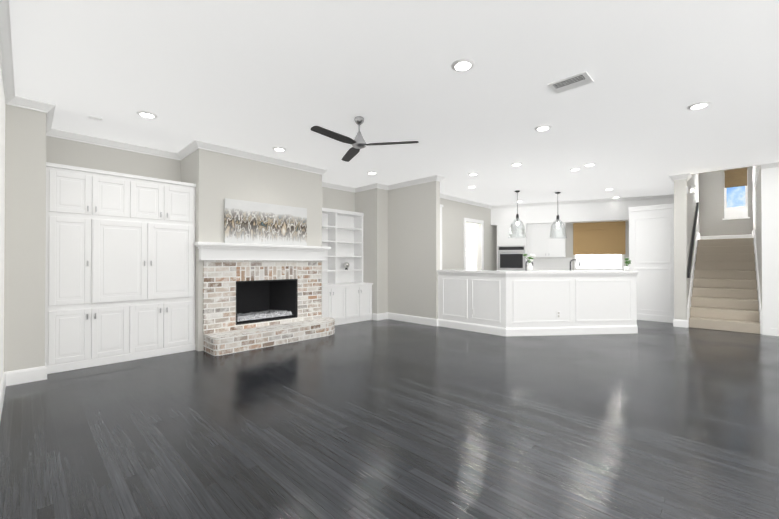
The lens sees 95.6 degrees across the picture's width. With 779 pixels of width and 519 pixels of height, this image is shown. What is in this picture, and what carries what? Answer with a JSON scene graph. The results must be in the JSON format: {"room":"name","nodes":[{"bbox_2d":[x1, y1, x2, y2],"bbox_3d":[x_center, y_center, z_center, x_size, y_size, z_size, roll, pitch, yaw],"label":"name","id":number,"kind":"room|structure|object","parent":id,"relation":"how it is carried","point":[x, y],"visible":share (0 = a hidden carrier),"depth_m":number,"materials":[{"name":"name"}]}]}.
{"room":"living room","nodes":[
{"label":"living room","id":0,"kind":"room"},
{"bbox_2d":[0,66,4,386],"bbox_3d":[-0.855,-0.214,0.481,10.600,2.860,0.210,0,0,44],"label":"wall","id":1,"kind":"structure","parent":0,"point":[2,164],"depth_m":3.12,"materials":[{"name":"beige paint"}]},
{"bbox_2d":[0,371,7,420],"bbox_3d":[-0.373,1.144,0.164,9.480,0.140,0.017,0,0,44],"label":"baseboard","id":2,"kind":"structure","parent":1,"relation":"attached to","point":[4,383],"depth_m":3.09,"materials":[{"name":"white wood"}]},
{"bbox_2d":[0,0,19,106],"bbox_3d":[-0.348,-1.601,0.207,9.480,0.088,0.090,0,0,44],"label":"crown molding","id":3,"kind":"structure","parent":1,"relation":"attached to","point":[7,73],"depth_m":2.74,"materials":[{"name":"white wood"}]},
{"bbox_2d":[4,104,47,371],"bbox_3d":[-4.002,-0.193,3.886,0.900,2.860,0.290,0,0,44],"label":"wall","id":4,"kind":"structure","parent":0,"point":[31,148],"depth_m":3.57,"materials":[{"name":"beige paint"}]},
{"bbox_2d":[8,365,46,385],"bbox_3d":[-3.657,1.166,3.575,0.017,0.140,0.277,0,0,44],"label":"baseboard","id":5,"kind":"structure","parent":4,"relation":"attached to","point":[21,376],"depth_m":3.57,"materials":[{"name":"white wood"}]},
{"bbox_2d":[40,101,55,135],"bbox_3d":[-3.839,-1.578,3.971,0.906,0.088,0.086,0,0,44],"label":"crown molding","id":6,"kind":"structure","parent":4,"relation":"attached to","point":[48,108],"depth_m":3.82,"materials":[{"name":"white wood"}]},
{"bbox_2d":[48,136,355,211],"bbox_3d":[-2.523,-0.178,6.227,0.200,2.860,5.710,0,0,44],"label":"wall","id":7,"kind":"structure","parent":0,"point":[60,151],"depth_m":4.91,"materials":[{"name":"beige paint"}]},
{"bbox_2d":[51,129,175,159],"bbox_3d":[-3.692,-1.573,4.841,0.066,0.088,1.500,0,0,44],"label":"crown molding","id":8,"kind":"structure","parent":7,"relation":"attached to","point":[62,134],"depth_m":4.78,"materials":[{"name":"white wood"}]},
{"bbox_2d":[322,182,355,191],"bbox_3d":[-1.253,-1.557,7.352,0.066,0.088,1.460,0,0,44],"label":"crown molding","id":9,"kind":"structure","parent":7,"relation":"attached to","point":[324,184],"depth_m":7.52,"materials":[{"name":"white wood"}]},
{"bbox_2d":[181,149,321,350],"bbox_3d":[-2.195,-0.181,5.832,0.820,2.860,2.020,0,0,44],"label":"wall","id":10,"kind":"structure","parent":0,"point":[216,178],"depth_m":5.17,"materials":[{"name":"beige paint"}]},
{"bbox_2d":[176,142,199,159],"bbox_3d":[-2.900,-1.571,5.072,0.720,0.088,0.066,0,0,44],"label":"crown molding","id":11,"kind":"structure","parent":10,"relation":"attached to","point":[186,151],"depth_m":5.12,"materials":[{"name":"white wood"}]},
{"bbox_2d":[192,140,326,174],"bbox_3d":[-1.877,-1.568,5.532,0.066,0.088,2.152,0,0,44],"label":"crown molding","id":12,"kind":"structure","parent":10,"relation":"attached to","point":[196,143],"depth_m":5.35,"materials":[{"name":"white wood"}]},
{"bbox_2d":[194,242,330,260],"bbox_3d":[-1.837,-0.117,5.484,0.173,0.247,2.150,0,0,44],"label":"mantel shelf","id":13,"kind":"object","parent":10,"relation":"attached to","point":[217,251],"visible":1,"depth_m":5.31,"materials":[{"name":"white wood"}]},
{"bbox_2d":[224,198,306,245],"bbox_3d":[-1.883,-0.562,5.524,0.030,0.640,1.350,0,0,44],"label":"canvas art","id":14,"kind":"object","parent":13,"relation":"on","point":[248,222],"visible":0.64,"depth_m":5.44},
{"bbox_2d":[203,261,321,333],"bbox_3d":[-1.881,0.512,5.537,0.033,1.009,1.930,0,0,44],"label":"brick surround","id":15,"kind":"object","parent":10,"relation":"attached to","point":[221,279],"visible":1,"depth_m":5.29,"materials":[{"name":"brick"}]},
{"bbox_2d":[237,281,294,323],"bbox_3d":[-2.094,0.629,5.715,0.514,0.632,1.012,0,0,44],"label":"firebox","id":16,"kind":"object","parent":10,"relation":"in","point":[261,301],"visible":0.71,"depth_m":5.90,"materials":[{"name":"black metal"}]},
{"bbox_2d":[356,188,387,313],"bbox_3d":[-0.395,-0.169,7.750,0.690,2.860,0.320,0,0,44],"label":"wall","id":17,"kind":"structure","parent":0,"point":[373,203],"depth_m":7.52,"materials":[{"name":"beige paint"}]},
{"bbox_2d":[356,183,379,191],"bbox_3d":[-0.484,-1.556,7.577,0.696,0.088,0.066,0,0,44],"label":"crown molding","id":18,"kind":"structure","parent":17,"relation":"attached to","point":[363,188],"depth_m":7.55,"materials":[{"name":"white wood"}]},
{"bbox_2d":[376,312,387,320],"bbox_3d":[-0.162,1.190,7.475,0.017,0.140,0.297,0,0,44],"label":"baseboard","id":19,"kind":"structure","parent":17,"relation":"attached to","point":[381,316],"depth_m":7.46,"materials":[{"name":"white wood"}]},
{"bbox_2d":[0,319,778,518],"bbox_3d":[2.711,1.247,5.435,14.000,0.001,16.500,0,0,44],"label":"floor","id":20,"kind":"structure","parent":0,"point":[383,419],"depth_m":2.55,"materials":[{"name":"grey wood"}]},
{"bbox_2d":[45,162,92,373],"bbox_3d":[-3.839,0.089,4.198,0.732,2.300,0.383,0,0,44],"label":"tall cabinet","id":21,"kind":"object","parent":20,"relation":"on","point":[69,189],"depth_m":3.96,"materials":[{"name":"white wood"}]},
{"bbox_2d":[93,169,195,366],"bbox_3d":[-3.318,0.093,4.735,0.732,2.300,1.113,0,0,44],"label":"tall cabinet","id":22,"kind":"object","parent":20,"relation":"on","point":[120,270],"depth_m":4.44,"materials":[{"name":"white wood"}]},
{"bbox_2d":[204,317,334,355],"bbox_3d":[-1.677,1.132,5.463,0.423,0.230,2.095,0,0,44],"label":"hearth","id":23,"kind":"object","parent":20,"relation":"on","point":[226,342],"visible":0.94,"depth_m":5.11,"materials":[{"name":"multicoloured brick"}]},
{"bbox_2d":[322,208,372,324],"bbox_3d":[-1.058,0.113,7.152,0.606,2.290,1.456,0,0,44],"label":"built-in bookshelf","id":24,"kind":"object","parent":20,"relation":"on","point":[346,296],"visible":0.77,"depth_m":7.29,"materials":[{"name":"white wood"}]},
{"bbox_2d":[343,262,349,269],"bbox_3d":[-0.919,0.118,7.532,0.134,0.162,0.136,0,0,44],"label":"decorative orb","id":25,"kind":"object","parent":24,"relation":"in","point":[346,265],"visible":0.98,"depth_m":7.49,"materials":[{"name":"silver metal"}]},
{"bbox_2d":[438,274,468,329],"bbox_3d":[1.850,0.743,7.222,0.673,1.030,1.962,0,0,44],"label":"base cabinet","id":26,"kind":"object","parent":20,"relation":"on","point":[453,289],"depth_m":6.51,"materials":[{"name":"white wood"}]},
{"bbox_2d":[469,274,496,333],"bbox_3d":[2.304,0.740,6.781,0.595,1.030,1.962,0,0,44],"label":"base cabinet","id":27,"kind":"object","parent":20,"relation":"on","point":[482,287],"depth_m":6.09,"materials":[{"name":"white wood"}]},
{"bbox_2d":[497,223,532,270],"bbox_3d":[3.517,0.129,10.128,0.947,2.296,0.853,0,0,44],"label":"tall cabinet","id":28,"kind":"object","parent":20,"relation":"on","point":[524,241],"depth_m":9.72,"materials":[{"name":"white wood"}]},
{"bbox_2d":[497,243,520,270],"bbox_3d":[3.391,-0.050,9.834,0.679,0.710,0.279,0,0,44],"label":"oven","id":29,"kind":"object","parent":28,"relation":"in","point":[508,258],"depth_m":9.83,"materials":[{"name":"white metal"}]},
{"bbox_2d":[533,255,571,270],"bbox_3d":[4.533,0.145,10.022,1.095,0.440,0.428,0,0,44],"label":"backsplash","id":30,"kind":"structure","parent":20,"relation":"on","point":[538,264],"depth_m":9.99,"materials":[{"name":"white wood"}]},
{"bbox_2d":[497,274,637,336],"bbox_3d":[3.079,0.736,6.029,1.620,1.030,1.962,0,0,44],"label":"base cabinet","id":31,"kind":"object","parent":20,"relation":"on","point":[540,303],"depth_m":5.92,"materials":[{"name":"white wood"}]},
{"bbox_2d":[437,270,638,277],"bbox_3d":[2.674,0.203,6.481,2.894,0.040,2.109,0,0,44],"label":"countertop","id":32,"kind":"structure","parent":31,"relation":"on","point":[596,273],"depth_m":5.99,"materials":[{"name":"white stone"}]},
{"bbox_2d":[523,254,534,270],"bbox_3d":[2.400,0.033,6.079,0.203,0.294,0.209,0,0,44],"label":"vase","id":33,"kind":"object","parent":32,"relation":"on","point":[530,265],"visible":1,"depth_m":6.04,"materials":[{"name":"white ceramic"}]},
{"bbox_2d":[624,258,630,270],"bbox_3d":[4.155,0.072,6.168,0.111,0.217,0.118,0,0,44],"label":"plant pot","id":34,"kind":"object","parent":32,"relation":"on","point":[627,262],"visible":1,"depth_m":6.16,"materials":[{"name":"white ceramic"}]},
{"bbox_2d":[629,203,673,322],"bbox_3d":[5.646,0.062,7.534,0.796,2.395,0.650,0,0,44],"label":"door","id":35,"kind":"structure","parent":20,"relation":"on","point":[651,242],"depth_m":7.30,"materials":[{"name":"white wood"}]},
{"bbox_2d":[687,229,761,333],"bbox_3d":[7.146,0.285,7.545,0.966,1.950,3.498,0,0,44],"label":"stairs","id":36,"kind":"structure","parent":20,"relation":"on","point":[724,291],"depth_m":6.96,"materials":[{"name":"beige carpet"}]},
{"bbox_2d":[9,0,778,204],"bbox_3d":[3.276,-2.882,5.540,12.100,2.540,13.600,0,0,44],"label":"ceiling","id":37,"kind":"structure","parent":0,"point":[262,77],"depth_m":3.25,"materials":[{"name":"white paint"}]},
{"bbox_2d":[88,115,101,120],"bbox_3d":[-3.342,-1.614,4.014,0.060,0.016,0.120,0,0,44],"label":"smoke detector","id":38,"kind":"object","parent":37,"relation":"attached to","point":[93,117],"visible":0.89,"depth_m":4.00,"materials":[{"name":"white plastic"}]},
{"bbox_2d":[136,111,156,117],"bbox_3d":[-2.682,-1.616,3.908,0.189,0.011,0.186,0,0,44],"label":"recessed light","id":39,"kind":"object","parent":37,"relation":"in","point":[146,114],"depth_m":3.90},
{"bbox_2d":[272,147,285,150],"bbox_3d":[-1.588,-1.609,5.088,0.186,0.011,0.178,0,0,44],"label":"recessed light","id":40,"kind":"object","parent":37,"relation":"in","point":[274,148],"depth_m":5.09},
{"bbox_2d":[310,116,418,161],"bbox_3d":[-0.454,-1.452,3.960,1.190,0.339,1.096,0,0,44],"label":"fan","id":41,"kind":"object","parent":37,"relation":"hanging from","point":[358,142],"visible":1,"depth_m":3.96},
{"bbox_2d":[451,58,474,71],"bbox_3d":[0.608,-1.622,2.928,0.186,0.011,0.190,0,0,44],"label":"recessed light","id":42,"kind":"object","parent":37,"relation":"in","point":[461,65],"depth_m":2.93,"materials":[{"name":"white plastic"}]},
{"bbox_2d":[508,190,525,237],"bbox_3d":[2.941,-1.058,8.126,0.400,1.074,0.400,0,0,44],"label":"pendant light","id":43,"kind":"object","parent":37,"relation":"hanging from","point":[514,221],"visible":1,"depth_m":8.11,"materials":[{"name":"glass"}]},
{"bbox_2d":[511,163,522,165],"bbox_3d":[2.115,-1.604,5.884,0.184,0.011,0.186,0,0,44],"label":"recessed light","id":44,"kind":"object","parent":37,"relation":"in","point":[513,164],"depth_m":5.90,"materials":[{"name":"white plastic"}]},
{"bbox_2d":[535,125,551,130],"bbox_3d":[1.869,-1.614,4.294,0.183,0.011,0.188,0,0,44],"label":"recessed light","id":45,"kind":"object","parent":37,"relation":"in","point":[543,127],"depth_m":4.30,"materials":[{"name":"white plastic"}]},
{"bbox_2d":[549,192,566,238],"bbox_3d":[3.950,-1.057,8.289,0.400,1.074,0.400,0,0,44],"label":"pendant light","id":46,"kind":"object","parent":37,"relation":"hanging from","point":[558,220],"visible":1,"depth_m":8.27,"materials":[{"name":"clear glass"}]},
{"bbox_2d":[547,71,593,93],"bbox_3d":[1.655,-1.620,3.231,0.320,0.013,0.240,0,0,44],"label":"ceiling vent","id":47,"kind":"object","parent":37,"relation":"in","point":[571,82],"visible":0.96,"depth_m":3.21,"materials":[{"name":"white metal"}]},
{"bbox_2d":[583,163,595,165],"bbox_3d":[3.345,-1.604,5.905,0.179,0.011,0.181,0,0,44],"label":"recessed light","id":48,"kind":"object","parent":37,"relation":"in","point":[589,164],"depth_m":5.91,"materials":[{"name":"white plastic"}]},
{"bbox_2d":[687,101,710,109],"bbox_3d":[3.226,-1.618,3.684,0.181,0.011,0.187,0,0,44],"label":"recessed light","id":49,"kind":"object","parent":37,"relation":"in","point":[699,105],"depth_m":3.69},
{"bbox_2d":[388,181,439,318],"bbox_3d":[0.214,-0.171,7.465,2.000,2.860,0.120,0,0,44],"label":"wall","id":50,"kind":"structure","parent":0,"point":[413,239],"depth_m":7.10,"materials":[{"name":"beige paint"}]},
{"bbox_2d":[384,175,439,189],"bbox_3d":[0.434,-1.559,7.144,1.356,0.088,0.086,0,0,44],"label":"crown molding","id":51,"kind":"structure","parent":50,"relation":"attached to","point":[431,178],"depth_m":7.10,"materials":[{"name":"white wood"}]},
{"bbox_2d":[388,312,437,326],"bbox_3d":[0.433,1.188,7.162,1.307,0.140,0.037,0,0,44],"label":"baseboard","id":52,"kind":"structure","parent":50,"relation":"attached to","point":[393,316],"depth_m":7.09,"materials":[{"name":"white wood"}]},
{"bbox_2d":[440,198,496,269],"bbox_3d":[1.832,-0.160,9.239,0.150,2.860,4.680,0,0,44],"label":"wall","id":53,"kind":"structure","parent":0,"point":[454,213],"depth_m":9.16,"materials":[{"name":"beige paint"}]},
{"bbox_2d":[440,204,442,269],"bbox_3d":[0.831,0.045,7.617,0.668,2.430,0.200,0,0,44],"label":"door frame","id":54,"kind":"structure","parent":53,"relation":"attached to","point":[441,205],"depth_m":7.42,"materials":[{"name":"white wood"}]},
{"bbox_2d":[440,193,491,207],"bbox_3d":[1.624,-1.548,8.879,0.066,0.088,3.862,0,0,44],"label":"crown molding","id":55,"kind":"structure","parent":53,"relation":"attached to","point":[444,196],"depth_m":9.22,"materials":[{"name":"white wood"}]},
{"bbox_2d":[466,231,476,269],"bbox_3d":[2.514,0.030,10.838,0.940,1.840,0.025,0,0,44],"label":"door","id":56,"kind":"structure","parent":53,"relation":"in","point":[471,250],"depth_m":10.85,"materials":[{"name":"white wood"}]},
{"bbox_2d":[464,217,483,269],"bbox_3d":[2.297,0.078,9.595,0.020,2.390,1.000,0,0,44],"label":"door frame","id":57,"kind":"structure","parent":53,"relation":"attached to","point":[481,222],"depth_m":9.79,"materials":[{"name":"white wood"}]},
{"bbox_2d":[491,198,673,269],"bbox_3d":[5.117,-0.157,9.675,4.960,2.860,0.600,0,0,23],"label":"wall","id":58,"kind":"structure","parent":0,"point":[569,215],"depth_m":9.48,"materials":[{"name":"beige paint"}]},
{"bbox_2d":[497,223,520,242],"bbox_3d":[3.392,-0.753,9.841,0.696,0.484,0.282,0,0,44],"label":"upper cabinet","id":59,"kind":"object","parent":58,"relation":"attached to","point":[503,230],"depth_m":9.88,"materials":[{"name":"white wood"}]},
{"bbox_2d":[529,223,565,258],"bbox_3d":[4.411,-0.548,9.889,0.962,0.945,0.659,0,0,44],"label":"upper cabinet","id":60,"kind":"object","parent":58,"relation":"attached to","point":[543,248],"depth_m":9.73,"materials":[{"name":"white wood"}]},
{"bbox_2d":[492,194,673,208],"bbox_3d":[5.107,-1.545,9.320,4.308,0.088,1.715,0,0,44],"label":"crown molding","id":61,"kind":"structure","parent":58,"relation":"attached to","point":[672,195],"depth_m":9.28,"materials":[{"name":"white wood"}]},
{"bbox_2d":[574,254,623,269],"bbox_3d":[5.665,-0.361,9.583,1.240,1.327,0.160,0,0,23],"label":"kitchen window","id":62,"kind":"structure","parent":58,"relation":"in","point":[603,262],"depth_m":9.63,"materials":[{"name":"white glass"}]},
{"bbox_2d":[573,221,625,254],"bbox_3d":[5.641,-0.592,9.529,1.220,0.868,0.049,0,0,23],"label":"window blind","id":63,"kind":"object","parent":58,"relation":"attached to","point":[590,238],"visible":0.96,"depth_m":9.52,"materials":[{"name":"brown fabric"}]},
{"bbox_2d":[674,173,698,319],"bbox_3d":[6.779,-1.337,8.003,0.180,5.200,3.770,0,0,44],"label":"wall","id":64,"kind":"structure","parent":0,"point":[684,208],"depth_m":6.67,"materials":[{"name":"beige paint"}]},
{"bbox_2d":[669,175,675,181],"bbox_3d":[5.536,-1.560,6.901,0.066,0.088,0.586,0,0,44],"label":"crown molding","id":65,"kind":"structure","parent":64,"relation":"attached to","point":[673,177],"depth_m":6.69,"materials":[{"name":"white wood"}]},
{"bbox_2d":[673,319,677,326],"bbox_3d":[5.553,1.186,6.866,0.017,0.140,0.485,0,0,44],"label":"baseboard","id":66,"kind":"structure","parent":64,"relation":"attached to","point":[675,321],"depth_m":6.67,"materials":[{"name":"white wood"}]},
{"bbox_2d":[684,173,691,180],"bbox_3d":[5.625,-1.562,6.640,0.066,0.088,0.336,0,0,44],"label":"crown molding","id":67,"kind":"structure","parent":64,"relation":"attached to","point":[687,176],"depth_m":6.57,"materials":[{"name":"white wood"}]},
{"bbox_2d":[686,185,695,194],"bbox_3d":[5.647,-1.323,6.614,0.129,0.155,0.100,0,0,44],"label":"sconce","id":68,"kind":"object","parent":64,"relation":"attached to","point":[691,191],"visible":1,"depth_m":6.61,"materials":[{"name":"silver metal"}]},
{"bbox_2d":[687,202,698,277],"bbox_3d":[6.398,-0.521,7.441,0.047,1.710,2.500,0,0,44],"label":"handrail","id":69,"kind":"object","parent":64,"relation":"attached to","point":[692,244],"visible":1,"depth_m":7.20,"materials":[{"name":"black metal"}]},
{"bbox_2d":[699,166,752,235],"bbox_3d":[8.443,-1.332,8.876,1.350,5.200,0.200,0,0,44],"label":"wall","id":70,"kind":"structure","parent":0,"point":[711,204],"depth_m":8.91,"materials":[{"name":"paint"}]},
{"bbox_2d":[700,234,751,239],"bbox_3d":[8.359,-0.552,8.801,0.970,0.140,0.017,0,0,44],"label":"baseboard","id":71,"kind":"structure","parent":70,"relation":"attached to","point":[747,235],"depth_m":8.78,"materials":[{"name":"white wood"}]},
{"bbox_2d":[722,170,749,219],"bbox_3d":[8.523,-1.594,8.695,0.480,1.172,0.150,0,0,44],"label":"window","id":72,"kind":"structure","parent":70,"relation":"in","point":[740,212],"depth_m":8.67,"materials":[{"name":"white wood"}]},
{"bbox_2d":[724,168,746,187],"bbox_3d":[8.493,-2.018,8.667,0.400,0.430,0.025,0,0,44],"label":"blinds","id":73,"kind":"object","parent":72,"relation":"attached to","point":[735,178],"visible":0.93,"depth_m":8.66,"materials":[{"name":"brown fabric"}]},
{"bbox_2d":[753,165,761,306],"bbox_3d":[8.499,-1.348,6.243,5.200,5.200,3.900,0,0,44],"label":"wall","id":74,"kind":"structure","parent":0,"point":[757,220],"depth_m":6.67,"materials":[{"name":"beige paint"}]},
{"bbox_2d":[761,168,778,335],"bbox_3d":[6.483,-0.137,5.738,0.600,2.772,0.019,0,0,44],"label":"wall","id":75,"kind":"structure","parent":74,"relation":"attached to","point":[770,238],"depth_m":5.88,"materials":[{"name":"white paint"}]},
{"bbox_2d":[761,162,778,169],"bbox_3d":[7.687,-1.575,4.547,4.000,0.088,0.066,0,0,44],"label":"crown molding","id":76,"kind":"structure","parent":75,"relation":"attached to","point":[776,164],"depth_m":5.87,"materials":[{"name":"white wood"}]},
{"bbox_2d":[771,328,778,335],"bbox_3d":[7.705,1.172,4.548,4.000,0.140,0.017,0,0,44],"label":"baseboard","id":77,"kind":"structure","parent":75,"relation":"attached to","point":[774,331],"depth_m":5.84,"materials":[{"name":"white wood"}]},
{"label":"outside","id":78,"kind":"structure","parent":0,"visible":0},
{"bbox_2d":[727,186,744,206],"bbox_3d":[8.719,-1.829,9.308,1.130,2.200,0.001,0,0,44],"label":"sky","id":79,"kind":"structure","parent":78,"point":[735,196],"depth_m":9.10,"materials":[{"name":"blue"}]}
]}

